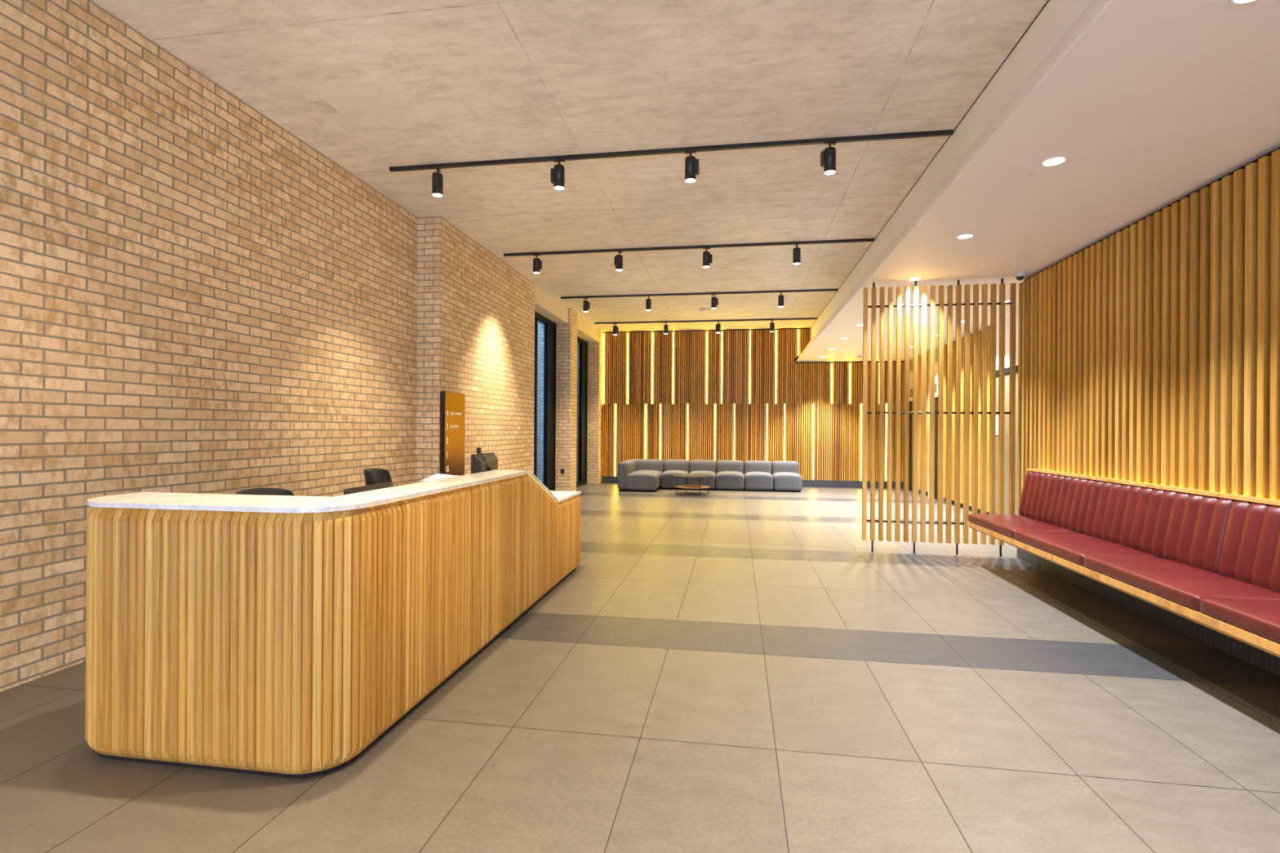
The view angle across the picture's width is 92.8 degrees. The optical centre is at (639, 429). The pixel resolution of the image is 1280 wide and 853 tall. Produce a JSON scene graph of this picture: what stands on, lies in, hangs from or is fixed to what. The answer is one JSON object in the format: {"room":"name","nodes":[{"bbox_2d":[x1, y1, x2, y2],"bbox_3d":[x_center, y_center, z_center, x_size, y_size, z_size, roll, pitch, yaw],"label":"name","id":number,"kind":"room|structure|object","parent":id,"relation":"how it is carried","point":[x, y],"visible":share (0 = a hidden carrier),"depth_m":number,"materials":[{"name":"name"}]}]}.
{"room":"lobby","nodes":[
{"label":"lobby","id":0,"kind":"room"},
{"bbox_2d":[0,0,602,692],"bbox_3d":[-2.870,-0.562,5.971,0.660,3.980,20.900,0,0,9],"label":"wall","id":1,"kind":"structure","parent":0,"point":[195,297],"depth_m":4.29,"materials":[{"name":"brick"}]},
{"bbox_2d":[90,0,418,217],"bbox_3d":[-3.587,-2.549,1.490,0.010,0.011,11.820,0,0,9],"label":"trim","id":2,"kind":"structure","parent":1,"relation":"attached to","point":[93,1],"depth_m":4.57,"materials":[{"name":"beige paint"}]},
{"bbox_2d":[440,391,465,475],"bbox_3d":[-2.321,0.252,7.560,0.064,1.420,0.540,0,0,9],"label":"sign","id":3,"kind":"object","parent":1,"relation":"attached to","point":[452,405],"visible":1,"depth_m":7.48,"materials":[{"name":"orange metal"}]},
{"bbox_2d":[533,311,556,490],"bbox_3d":[-1.990,-0.422,11.790,0.105,3.610,2.130,0,0,9],"label":"window","id":4,"kind":"structure","parent":1,"relation":"in","point":[545,330],"depth_m":12.27,"materials":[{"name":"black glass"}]},
{"bbox_2d":[534,284,599,342],"bbox_3d":[-1.742,-2.385,13.145,0.630,0.320,4.880,0,0,9],"label":"trim","id":5,"kind":"structure","parent":1,"relation":"attached to","point":[545,304],"depth_m":12.23,"materials":[{"name":"beige paint"}]},
{"bbox_2d":[576,336,587,487],"bbox_3d":[-1.568,-0.419,14.457,0.105,3.610,2.230,0,0,9],"label":"window","id":6,"kind":"structure","parent":1,"relation":"in","point":[582,345],"depth_m":15.05,"materials":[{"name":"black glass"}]},
{"bbox_2d":[94,0,1048,332],"bbox_3d":[-0.272,-2.687,5.563,5.895,0.300,20.900,0,0,9],"label":"ceiling","id":7,"kind":"structure","parent":0,"point":[374,86],"depth_m":4.83,"materials":[{"name":"concrete"}]},
{"bbox_2d":[389,128,953,172],"bbox_3d":[0.101,-2.517,5.534,5.127,0.035,0.038,0,0,9],"label":"track","id":8,"kind":"object","parent":7,"relation":"attached to","point":[942,132],"visible":1,"depth_m":5.47,"materials":[{"name":"black metal"}]},
{"bbox_2d":[431,165,443,197],"bbox_3d":[-1.946,-2.381,5.845,0.100,0.262,0.125,0,0,-1],"label":"track spotlight","id":9,"kind":"object","parent":8,"relation":"attached to","point":[437,177],"visible":1,"depth_m":5.82,"materials":[{"name":"black metal"}]},
{"bbox_2d":[550,159,564,190],"bbox_3d":[-0.763,-2.374,5.671,0.125,0.262,0.100,0,0,9],"label":"track spotlight","id":10,"kind":"object","parent":8,"relation":"attached to","point":[557,174],"visible":1,"depth_m":5.64,"materials":[{"name":"black metal"}]},
{"bbox_2d":[684,150,699,182],"bbox_3d":[0.466,-2.367,5.475,0.125,0.262,0.100,0,0,14],"label":"track spotlight","id":11,"kind":"object","parent":8,"relation":"attached to","point":[691,163],"visible":1,"depth_m":5.44,"materials":[{"name":"black metal"}]},
{"bbox_2d":[820,141,835,174],"bbox_3d":[1.637,-2.361,5.287,0.125,0.262,0.100,0,0,-11],"label":"track spotlight","id":12,"kind":"object","parent":8,"relation":"attached to","point":[828,156],"visible":1,"depth_m":5.25,"materials":[{"name":"black metal"}]},
{"bbox_2d":[503,238,874,256],"bbox_3d":[0.559,-2.514,8.438,5.127,0.035,0.038,0,0,9],"label":"track","id":13,"kind":"object","parent":7,"relation":"attached to","point":[860,240],"visible":1,"depth_m":8.40,"materials":[{"name":"black metal"}]},
{"bbox_2d":[533,254,542,274],"bbox_3d":[-1.475,-2.379,8.760,0.125,0.262,0.100,0,0,9],"label":"track spotlight","id":14,"kind":"object","parent":13,"relation":"attached to","point":[537,263],"visible":1,"depth_m":8.72,"materials":[{"name":"black metal"}]},
{"bbox_2d":[613,250,622,271],"bbox_3d":[-0.300,-2.372,8.563,0.100,0.262,0.125,0,0,39],"label":"track spotlight","id":15,"kind":"object","parent":13,"relation":"attached to","point":[618,259],"visible":1,"depth_m":8.53,"materials":[{"name":"black metal"}]},
{"bbox_2d":[702,247,711,267],"bbox_3d":[0.925,-2.365,8.385,0.125,0.262,0.100,0,0,-11],"label":"track spotlight","id":16,"kind":"object","parent":13,"relation":"attached to","point":[707,256],"visible":1,"depth_m":8.35,"materials":[{"name":"black metal"}]},
{"bbox_2d":[792,243,800,264],"bbox_3d":[2.106,-2.358,8.181,0.100,0.262,0.125,0,0,9],"label":"track spotlight","id":17,"kind":"object","parent":13,"relation":"attached to","point":[797,251],"visible":1,"depth_m":8.15,"materials":[{"name":"black metal"}]},
{"bbox_2d":[560,288,838,298],"bbox_3d":[1.012,-2.512,11.303,5.127,0.035,0.038,0,0,9],"label":"track","id":18,"kind":"object","parent":7,"relation":"attached to","point":[812,290],"visible":1,"depth_m":11.26,"materials":[{"name":"black metal"}]},
{"bbox_2d":[582,297,590,311],"bbox_3d":[-1.023,-2.376,11.622,0.125,0.262,0.100,0,0,19],"label":"track spotlight","id":19,"kind":"object","parent":18,"relation":"attached to","point":[586,304],"visible":1,"depth_m":11.58,"materials":[{"name":"black metal"}]},
{"bbox_2d":[645,295,651,311],"bbox_3d":[0.158,-2.369,11.425,0.100,0.262,0.125,0,0,9],"label":"track spotlight","id":20,"kind":"object","parent":18,"relation":"attached to","point":[648,301],"visible":1,"depth_m":11.40,"materials":[{"name":"black metal"}]},
{"bbox_2d":[711,293,718,309],"bbox_3d":[1.376,-2.362,11.241,0.125,0.262,0.100,0,0,29],"label":"track spotlight","id":21,"kind":"object","parent":18,"relation":"attached to","point":[714,300],"visible":1,"depth_m":11.20,"materials":[{"name":"black metal"}]},
{"bbox_2d":[777,291,783,307],"bbox_3d":[2.556,-2.355,11.046,0.100,0.262,0.125,0,0,19],"label":"track spotlight","id":22,"kind":"object","parent":18,"relation":"attached to","point":[780,298],"visible":1,"depth_m":11.01,"materials":[{"name":"black metal"}]},
{"bbox_2d":[698,307,711,311],"bbox_3d":[1.401,-2.499,12.690,0.377,0.055,0.119,0,0,31],"label":"smoke detector","id":23,"kind":"object","parent":7,"relation":"attached to","point":[700,309],"visible":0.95,"depth_m":12.71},
{"bbox_2d":[594,317,817,324],"bbox_3d":[1.457,-2.509,14.118,5.127,0.035,0.038,0,0,9],"label":"track","id":24,"kind":"object","parent":7,"relation":"attached to","point":[804,318],"visible":1,"depth_m":14.08,"materials":[{"name":"black metal"}]},
{"bbox_2d":[613,323,617,334],"bbox_3d":[-0.578,-2.373,14.441,0.125,0.262,0.100,0,0,-1],"label":"track spotlight","id":25,"kind":"object","parent":24,"relation":"attached to","point":[615,327],"visible":1,"depth_m":14.41,"materials":[{"name":"black metal"}]},
{"bbox_2d":[663,322,667,333],"bbox_3d":[0.604,-2.366,14.240,0.100,0.262,0.125,0,0,4],"label":"track spotlight","id":26,"kind":"object","parent":24,"relation":"attached to","point":[665,326],"visible":1,"depth_m":14.21,"materials":[{"name":"black metal"}]},
{"bbox_2d":[715,320,720,333],"bbox_3d":[1.802,-2.360,14.052,0.100,0.262,0.125,0,0,39],"label":"track spotlight","id":27,"kind":"object","parent":24,"relation":"attached to","point":[717,325],"visible":1,"depth_m":14.02,"materials":[{"name":"black metal"}]},
{"bbox_2d":[769,320,774,332],"bbox_3d":[3.007,-2.353,13.861,0.100,0.262,0.125,0,0,-11],"label":"track spotlight","id":28,"kind":"object","parent":24,"relation":"attached to","point":[771,324],"visible":1,"depth_m":13.83,"materials":[{"name":"black metal"}]},
{"bbox_2d":[0,482,1279,852],"bbox_3d":[1.032,1.426,5.303,8.200,0.050,20.800,0,0,9],"label":"floor","id":29,"kind":"structure","parent":0,"point":[713,672],"depth_m":2.82,"materials":[{"name":"tile"}]},
{"bbox_2d":[235,488,293,495],"bbox_3d":[-2.092,0.872,3.605,0.608,1.022,0.610,0,0,19],"label":"office chair","id":30,"kind":"object","parent":29,"relation":"on","point":[267,491],"visible":0.14,"depth_m":3.75,"materials":[{"name":"leather"}]},
{"bbox_2d":[84,470,581,778],"bbox_3d":[-1.523,0.846,4.327,1.290,1.080,3.805,0,0,9],"label":"reception desk","id":31,"kind":"object","parent":29,"relation":"on","point":[275,636],"visible":1,"depth_m":2.49,"materials":[{"name":"brown wood"}]},
{"bbox_2d":[86,470,529,512],"bbox_3d":[-1.640,0.316,3.570,1.286,0.020,2.268,0,0,9],"label":"countertop","id":32,"kind":"structure","parent":31,"relation":"on","point":[155,500],"depth_m":2.66,"materials":[{"name":"white stone"}]},
{"bbox_2d":[343,482,393,494],"bbox_3d":[-1.660,0.505,3.866,0.180,0.300,0.500,0,0,9],"label":"computer monitor","id":33,"kind":"object","parent":31,"relation":"on","point":[380,486],"visible":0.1,"depth_m":3.82,"materials":[{"name":"black plastic"}]},
{"bbox_2d":[471,447,497,473],"bbox_3d":[-1.273,0.396,5.159,0.180,0.490,0.420,0,0,11],"label":"computer monitor","id":34,"kind":"object","parent":31,"relation":"on","point":[480,462],"visible":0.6,"depth_m":5.07,"materials":[{"name":"black plastic"}]},
{"bbox_2d":[528,470,559,502],"bbox_3d":[-0.906,0.475,4.992,0.278,0.330,0.770,0,0,9],"label":"countertop","id":35,"kind":"structure","parent":31,"relation":"on","point":[531,473],"depth_m":4.93,"materials":[{"name":"white stone"}]},
{"bbox_2d":[550,490,581,502],"bbox_3d":[-1.152,0.628,5.808,1.018,0.020,0.764,0,0,9],"label":"countertop","id":36,"kind":"structure","parent":31,"relation":"on","point":[562,495],"depth_m":5.83,"materials":[{"name":"white stone"}]},
{"bbox_3d":[-1.526,0.527,4.908,0.340,0.226,0.120,0,0,9],"label":"document tray","id":37,"kind":"object","parent":31,"relation":"on","visible":0},
{"bbox_2d":[421,474,456,480],"bbox_3d":[-1.536,0.384,4.808,0.321,0.036,0.221,0,0,16],"label":"paper sheet","id":38,"kind":"object","parent":37,"relation":"on","point":[435,477],"visible":0.57,"depth_m":4.84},
{"bbox_2d":[364,467,391,485],"bbox_3d":[-1.964,0.854,5.042,0.609,1.060,0.610,0,0,-6],"label":"office chair","id":39,"kind":"object","parent":29,"relation":"on","point":[373,476],"visible":0.12,"depth_m":5.10,"materials":[{"name":"leather"}]},
{"bbox_2d":[672,474,712,494],"bbox_3d":[1.137,1.200,13.203,0.872,0.403,0.872,0,0,9],"label":"coffee table","id":40,"kind":"object","parent":29,"relation":"on","point":[700,486],"visible":1,"depth_m":13.08,"materials":[{"name":"brown wood"}]},
{"bbox_2d":[675,484,709,488],"bbox_3d":[1.137,1.242,13.203,0.744,0.020,0.744,0,0,9],"label":"shelf","id":41,"kind":"object","parent":40,"relation":"attached to","point":[689,486],"depth_m":13.07,"materials":[{"name":"brown wood"}]},
{"bbox_2d":[617,458,802,492],"bbox_3d":[1.639,1.075,14.126,4.102,0.660,1.620,0,0,9],"label":"sofa","id":42,"kind":"object","parent":29,"relation":"on","point":[646,475],"visible":0.96,"depth_m":14.02,"materials":[{"name":"grey fabric"}]},
{"bbox_2d":[617,462,628,489],"bbox_3d":[-0.384,1.048,13.727,0.230,0.630,0.200,0,0,9],"label":"armrest","id":43,"kind":"object","parent":42,"relation":"on","point":[623,467],"depth_m":13.63,"materials":[{"name":"grey fabric"}]},
{"bbox_2d":[622,459,636,473],"bbox_3d":[-0.271,1.048,14.438,0.230,0.630,1.280,0,0,9],"label":"cushion","id":44,"kind":"object","parent":42,"relation":"on","point":[632,464],"depth_m":14.27,"materials":[{"name":"grey fabric"}]},
{"bbox_2d":[862,278,1016,556],"bbox_3d":[5.034,-0.120,10.277,1.545,3.088,8.152,0,0,26],"label":"slatted screen","id":45,"kind":"object","parent":29,"relation":"on","point":[1012,303],"visible":0.9,"depth_m":6.84,"materials":[{"name":"brown wood"}]},
{"bbox_2d":[601,328,904,481],"bbox_3d":[2.773,-0.529,15.482,7.560,3.980,0.350,0,0,9],"label":"wall","id":46,"kind":"structure","parent":0,"point":[779,329],"depth_m":15.36,"materials":[{"name":"wood"}]},
{"bbox_2d":[603,333,604,404],"bbox_3d":[-0.943,-1.571,15.870,0.040,1.860,0.045,0,0,9],"label":"light strip","id":47,"kind":"object","parent":46,"relation":"attached to","point":[603,333],"visible":1,"depth_m":15.87,"materials":[{"name":"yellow plastic"}]},
{"bbox_2d":[614,404,616,475],"bbox_3d":[-0.637,0.269,15.819,0.040,1.895,0.045,0,0,9],"label":"light strip","id":48,"kind":"object","parent":46,"relation":"attached to","point":[615,404],"visible":1,"depth_m":15.80,"materials":[{"name":"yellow plastic"}]},
{"bbox_2d":[626,333,629,404],"bbox_3d":[-0.309,-1.567,15.769,0.040,1.860,0.045,0,0,9],"label":"light strip","id":49,"kind":"object","parent":46,"relation":"attached to","point":[628,364],"visible":1,"depth_m":15.75,"materials":[{"name":"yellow plastic"}]},
{"bbox_2d":[626,333,628,404],"bbox_3d":[-0.311,-1.567,15.760,0.027,1.852,0.026,0,0,9],"label":"diffuser","id":50,"kind":"object","parent":49,"relation":"attached to","point":[628,333],"depth_m":15.75,"materials":[{"name":"yellow"}]},
{"bbox_2d":[644,403,647,458],"bbox_3d":[0.156,0.273,15.694,0.040,1.895,0.045,0,0,9],"label":"light strip","id":51,"kind":"object","parent":46,"relation":"attached to","point":[646,438],"visible":0.64,"depth_m":15.67,"materials":[{"name":"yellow plastic"}]},
{"bbox_2d":[644,404,646,458],"bbox_3d":[0.154,0.273,15.685,0.027,1.887,0.026,0,0,9],"label":"diffuser","id":52,"kind":"object","parent":51,"relation":"attached to","point":[646,404],"depth_m":15.67,"materials":[{"name":"yellow"}]},
{"bbox_2d":[651,332,653,404],"bbox_3d":[0.325,-1.563,15.669,0.040,1.860,0.045,0,0,9],"label":"light strip","id":53,"kind":"object","parent":46,"relation":"attached to","point":[652,376],"visible":1,"depth_m":15.65,"materials":[{"name":"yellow plastic"}]},
{"bbox_2d":[651,332,653,404],"bbox_3d":[0.324,-1.563,15.660,0.027,1.852,0.026,0,0,9],"label":"diffuser","id":54,"kind":"object","parent":53,"relation":"attached to","point":[652,332],"depth_m":15.65,"materials":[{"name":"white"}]},
{"bbox_2d":[659,404,661,459],"bbox_3d":[0.526,0.276,15.636,0.040,1.895,0.045,0,0,9],"label":"light strip","id":55,"kind":"object","parent":46,"relation":"attached to","point":[660,404],"visible":0.64,"depth_m":15.62,"materials":[{"name":"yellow plastic"}]},
{"bbox_2d":[672,332,674,404],"bbox_3d":[0.853,-1.560,15.586,0.040,1.860,0.045,0,0,9],"label":"light strip","id":56,"kind":"object","parent":46,"relation":"attached to","point":[673,332],"visible":1,"depth_m":15.57,"materials":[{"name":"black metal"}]},
{"bbox_2d":[686,403,688,459],"bbox_3d":[1.213,0.280,15.527,0.040,1.895,0.045,0,0,9],"label":"light strip","id":57,"kind":"object","parent":46,"relation":"attached to","point":[688,403],"visible":0.64,"depth_m":15.51,"materials":[{"name":"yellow plastic"}]},
{"bbox_2d":[686,404,688,459],"bbox_3d":[1.211,0.280,15.518,0.027,1.887,0.026,0,0,9],"label":"diffuser","id":58,"kind":"object","parent":57,"relation":"attached to","point":[687,404],"depth_m":15.51,"materials":[{"name":"white"}]},
{"bbox_2d":[706,331,707,404],"bbox_3d":[1.699,-1.555,15.452,0.040,1.860,0.045,0,0,9],"label":"light strip","id":59,"kind":"object","parent":46,"relation":"attached to","point":[706,331],"visible":1,"depth_m":15.43,"materials":[{"name":"yellow plastic"}]},
{"bbox_2d":[714,404,715,461],"bbox_3d":[1.900,0.284,15.419,0.040,1.895,0.045,0,0,9],"label":"light strip","id":60,"kind":"object","parent":46,"relation":"attached to","point":[714,404],"visible":0.64,"depth_m":15.40,"materials":[{"name":"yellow plastic"}]},
{"bbox_2d":[720,331,723,404],"bbox_3d":[2.069,-1.553,15.394,0.040,1.860,0.045,0,0,9],"label":"light strip","id":61,"kind":"object","parent":46,"relation":"attached to","point":[722,331],"visible":1,"depth_m":15.37,"materials":[{"name":"yellow plastic"}]},
{"bbox_2d":[720,331,722,404],"bbox_3d":[2.067,-1.553,15.384,0.027,1.852,0.026,0,0,9],"label":"diffuser","id":62,"kind":"object","parent":61,"relation":"attached to","point":[722,331],"depth_m":15.37,"materials":[{"name":"white"}]},
{"bbox_2d":[733,404,735,460],"bbox_3d":[2.375,0.286,15.344,0.040,1.895,0.045,0,0,9],"label":"light strip","id":63,"kind":"object","parent":46,"relation":"attached to","point":[734,404],"visible":0.64,"depth_m":15.32,"materials":[{"name":"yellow plastic"}]},
{"bbox_2d":[733,404,734,460],"bbox_3d":[2.374,0.286,15.334,0.027,1.887,0.026,0,0,9],"label":"diffuser","id":64,"kind":"object","parent":63,"relation":"attached to","point":[734,404],"depth_m":15.32,"materials":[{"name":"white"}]},
{"bbox_2d":[748,330,751,404],"bbox_3d":[2.756,-1.549,15.285,0.040,1.860,0.045,0,0,9],"label":"light strip","id":65,"kind":"object","parent":46,"relation":"attached to","point":[749,331],"visible":1,"depth_m":15.27,"materials":[{"name":"yellow plastic"}]},
{"bbox_2d":[749,330,751,404],"bbox_3d":[2.754,-1.549,15.276,0.027,1.852,0.026,0,0,9],"label":"diffuser","id":66,"kind":"object","parent":65,"relation":"attached to","point":[749,331],"depth_m":15.26,"materials":[{"name":"white"}]},
{"bbox_2d":[601,475,903,488],"bbox_3d":[2.700,1.327,15.285,7.478,0.168,0.060,0,0,9],"label":"baseboard","id":67,"kind":"structure","parent":46,"relation":"attached to","point":[811,483],"depth_m":14.94,"materials":[{"name":"wood"}]},
{"bbox_2d":[765,403,768,460],"bbox_3d":[3.168,0.291,15.218,0.040,1.895,0.045,0,0,9],"label":"light strip","id":68,"kind":"object","parent":46,"relation":"attached to","point":[766,413],"visible":0.64,"depth_m":15.22,"materials":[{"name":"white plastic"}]},
{"bbox_2d":[766,404,767,460],"bbox_3d":[3.166,0.291,15.209,0.027,1.887,0.026,0,0,9],"label":"diffuser","id":69,"kind":"object","parent":68,"relation":"attached to","point":[766,404],"depth_m":15.20,"materials":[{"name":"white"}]},
{"bbox_2d":[774,329,777,404],"bbox_3d":[3.390,-1.545,15.185,0.040,1.860,0.045,0,0,9],"label":"light strip","id":70,"kind":"object","parent":46,"relation":"attached to","point":[775,373],"visible":1,"depth_m":15.16,"materials":[{"name":"yellow plastic"}]},
{"bbox_2d":[775,329,777,404],"bbox_3d":[3.388,-1.545,15.176,0.027,1.852,0.026,0,0,9],"label":"diffuser","id":71,"kind":"object","parent":70,"relation":"attached to","point":[775,330],"depth_m":15.16,"materials":[{"name":"white"}]},
{"bbox_2d":[783,404,785,461],"bbox_3d":[3.591,0.293,15.152,0.040,1.895,0.045,0,0,9],"label":"light strip","id":72,"kind":"object","parent":46,"relation":"attached to","point":[784,404],"visible":0.64,"depth_m":15.13,"materials":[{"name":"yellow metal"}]},
{"bbox_2d":[797,329,799,355],"bbox_3d":[3.922,-2.152,15.101,0.040,0.640,0.045,0,0,9],"label":"light strip","id":73,"kind":"object","parent":46,"relation":"attached to","point":[797,330],"visible":1,"depth_m":15.08,"materials":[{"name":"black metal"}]},
{"bbox_2d":[812,403,813,479],"bbox_3d":[4.278,0.297,15.043,0.040,1.895,0.045,0,0,9],"label":"light strip","id":74,"kind":"object","parent":46,"relation":"attached to","point":[812,403],"visible":1,"depth_m":15.02,"materials":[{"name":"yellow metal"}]},
{"bbox_2d":[830,363,832,404],"bbox_3d":[4.709,-1.118,14.976,0.040,1.020,0.045,0,0,9],"label":"light strip","id":75,"kind":"object","parent":46,"relation":"attached to","point":[831,376],"visible":1,"depth_m":14.96,"materials":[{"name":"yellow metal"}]},
{"bbox_2d":[831,363,832,404],"bbox_3d":[4.707,-1.118,14.967,0.027,1.012,0.026,0,0,9],"label":"diffuser","id":76,"kind":"object","parent":75,"relation":"attached to","point":[831,363],"depth_m":14.95,"materials":[{"name":"yellow"}]},
{"bbox_2d":[848,363,850,404],"bbox_3d":[5.131,-1.115,14.909,0.040,1.020,0.045,0,0,9],"label":"light strip","id":77,"kind":"object","parent":46,"relation":"attached to","point":[849,400],"visible":1,"depth_m":14.89,"materials":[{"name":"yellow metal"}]},
{"bbox_2d":[848,363,850,404],"bbox_3d":[5.130,-1.115,14.900,0.027,1.012,0.026,0,0,9],"label":"diffuser","id":78,"kind":"object","parent":77,"relation":"attached to","point":[849,363],"depth_m":14.89,"materials":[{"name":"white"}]},
{"bbox_2d":[859,403,862,480],"bbox_3d":[5.387,0.304,14.868,0.040,1.895,0.045,0,0,9],"label":"light strip","id":79,"kind":"object","parent":46,"relation":"attached to","point":[860,405],"visible":1,"depth_m":14.85,"materials":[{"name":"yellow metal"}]},
{"bbox_2d":[878,362,879,404],"bbox_3d":[5.818,-1.111,14.801,0.040,1.020,0.045,0,0,9],"label":"light strip","id":80,"kind":"object","parent":46,"relation":"attached to","point":[878,362],"visible":0.32,"depth_m":14.81,"materials":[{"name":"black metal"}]},
{"bbox_2d":[884,403,887,480],"bbox_3d":[5.969,0.307,14.776,0.040,1.895,0.045,0,0,9],"label":"light strip","id":81,"kind":"object","parent":46,"relation":"attached to","point":[886,405],"visible":0.93,"depth_m":14.76,"materials":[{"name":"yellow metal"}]},
{"bbox_2d":[917,327,990,511],"bbox_3d":[5.769,-0.154,10.705,0.055,2.965,8.028,0,0,9],"label":"wall","id":82,"kind":"structure","parent":0,"point":[988,328],"depth_m":10.96,"materials":[{"name":"wood"}]},
{"bbox_2d":[919,333,989,514],"bbox_3d":[5.947,-0.090,10.855,0.240,3.140,8.500,0,0,9],"label":"wall","id":83,"kind":"structure","parent":0,"point":[926,493],"depth_m":11.07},
{"bbox_2d":[908,355,919,493],"bbox_3d":[6.295,-0.113,14.065,0.075,3.090,0.850,0,0,9],"label":"door","id":84,"kind":"structure","parent":83,"relation":"in","point":[911,358],"depth_m":14.18,"materials":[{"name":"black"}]},
{"bbox_2d":[909,360,912,370],"bbox_3d":[6.270,-1.481,14.070,0.009,0.225,0.400,0,0,9],"label":"grille","id":85,"kind":"object","parent":84,"relation":"attached to","point":[910,361],"depth_m":14.11,"materials":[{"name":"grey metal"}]},
{"bbox_2d":[928,344,946,502],"bbox_3d":[6.031,-0.115,12.396,0.075,3.090,0.870,0,0,9],"label":"door","id":86,"kind":"structure","parent":83,"relation":"in","point":[936,348],"depth_m":12.42,"materials":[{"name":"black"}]},
{"bbox_2d":[995,313,1018,515],"bbox_3d":[5.505,-0.118,9.153,0.102,3.090,1.100,0,0,9],"label":"door","id":87,"kind":"structure","parent":83,"relation":"in","point":[1007,320],"depth_m":9.15,"materials":[{"name":"white paint"}]},
{"bbox_2d":[995,415,998,435],"bbox_3d":[5.565,-0.063,9.488,0.008,0.300,0.200,0,0,9],"label":"notice","id":88,"kind":"object","parent":87,"relation":"attached to","point":[997,416],"visible":0.29,"depth_m":9.49,"materials":[{"name":"paper"}]},
{"bbox_2d":[995,353,999,366],"bbox_3d":[5.543,-1.073,9.492,0.012,0.200,0.240,0,0,9],"label":"notice","id":89,"kind":"object","parent":87,"relation":"attached to","point":[997,354],"visible":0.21,"depth_m":9.43,"materials":[{"name":"paper"}]},
{"bbox_2d":[795,0,1279,361],"bbox_3d":[3.704,-2.244,4.934,2.848,1.140,20.900,0,0,9],"label":"ceiling","id":90,"kind":"structure","parent":0,"point":[1149,104],"depth_m":3.77,"materials":[{"name":"white paint"}]},
{"bbox_2d":[907,277,921,280],"bbox_3d":[3.065,-1.675,6.797,0.148,0.004,0.148,0,0,9],"label":"recessed light","id":91,"kind":"object","parent":90,"relation":"in","point":[912,278],"visible":1,"depth_m":6.78,"materials":[{"name":"white"}]},
{"bbox_2d":[810,0,1048,327],"bbox_3d":[2.616,-2.523,4.955,0.006,0.014,20.600,0,0,9],"label":"trim","id":92,"kind":"structure","parent":90,"relation":"attached to","point":[1048,0],"depth_m":4.87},
{"bbox_2d":[955,233,974,239],"bbox_3d":[2.828,-1.677,5.299,0.148,0.004,0.148,0,0,9],"label":"recessed light","id":93,"kind":"object","parent":90,"relation":"in","point":[966,236],"visible":1,"depth_m":5.29,"materials":[{"name":"white"}]},
{"bbox_2d":[1013,271,1026,280],"bbox_3d":[4.065,-1.630,6.507,0.120,0.083,0.120,0,0,9],"label":"security camera","id":94,"kind":"object","parent":90,"relation":"attached to","point":[1019,276],"visible":1,"depth_m":6.47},
{"bbox_2d":[1040,155,1068,166],"bbox_3d":[2.594,-1.678,3.818,0.148,0.004,0.148,0,0,9],"label":"recessed light","id":95,"kind":"object","parent":90,"relation":"in","point":[1054,161],"visible":1,"depth_m":3.81,"materials":[{"name":"white"}]},
{"bbox_2d":[1227,0,1258,5],"bbox_3d":[2.361,-1.679,2.342,0.148,0.004,0.148,0,0,9],"label":"recessed light","id":96,"kind":"object","parent":90,"relation":"in","point":[1233,2],"visible":1,"depth_m":2.39,"materials":[{"name":"white"}]},
{"bbox_2d":[1017,148,1279,515],"bbox_3d":[3.285,-0.173,0.714,0.064,2.915,12.296,0,0,9],"label":"wall","id":97,"kind":"structure","parent":0,"point":[1149,353],"depth_m":4.45,"materials":[{"name":"wood"}]},
{"bbox_2d":[967,468,1279,657],"bbox_3d":[3.373,0.723,3.721,0.660,0.640,5.435,0,0,9],"label":"upholstered bench","id":98,"kind":"object","parent":97,"relation":"attached to","point":[1209,559],"visible":1,"depth_m":4.01,"materials":[{"name":"leather"}]},
{"bbox_2d":[968,513,1074,538],"bbox_3d":[3.669,0.930,5.876,0.575,0.090,1.085,0,0,9],"label":"seat cushion","id":99,"kind":"object","parent":98,"relation":"on","point":[1002,526],"depth_m":5.78,"materials":[{"name":"red leather"}]},
{"bbox_2d":[1014,530,1160,565],"bbox_3d":[3.499,0.929,4.802,0.575,0.090,1.085,0,0,9],"label":"seat cushion","id":100,"kind":"object","parent":98,"relation":"on","point":[1070,548],"depth_m":4.70,"materials":[{"name":"red leather"}]},
{"bbox_2d":[1017,471,1235,573],"bbox_3d":[3.818,0.668,5.047,0.176,0.478,2.658,0,0,9],"label":"cushion","id":101,"kind":"object","parent":98,"relation":"on","point":[1185,527],"depth_m":4.53,"materials":[{"name":"red leather"}]},
{"bbox_2d":[1084,555,1279,611],"bbox_3d":[3.330,0.928,3.729,0.575,0.090,1.085,0,0,9],"label":"seat cushion","id":102,"kind":"object","parent":98,"relation":"on","point":[1181,584],"depth_m":3.63,"materials":[{"name":"red leather"}]},
{"bbox_2d":[1199,597,1279,643],"bbox_3d":[3.160,0.927,2.655,0.575,0.090,1.085,0,0,9],"label":"seat cushion","id":103,"kind":"object","parent":98,"relation":"on","point":[1258,619],"depth_m":3.00,"materials":[{"name":"red leather"}]},
{"bbox_2d":[1217,499,1279,592],"bbox_3d":[3.402,0.666,2.418,0.176,0.478,2.658,0,0,9],"label":"cushion","id":104,"kind":"object","parent":98,"relation":"on","point":[1249,537],"depth_m":3.52,"materials":[{"name":"red leather"}]},
{"bbox_2d":[1023,146,1279,280],"bbox_3d":[3.382,-0.105,0.681,0.132,3.140,12.400,0,0,9],"label":"wall","id":105,"kind":"structure","parent":0,"point":[1269,153],"depth_m":4.48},
{"bbox_2d":[1017,547,1279,676],"bbox_3d":[3.259,1.350,0.670,0.075,0.128,12.342,0,0,9],"label":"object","id":106,"kind":"structure","parent":105,"relation":"attached to","point":[1267,661],"depth_m":4.39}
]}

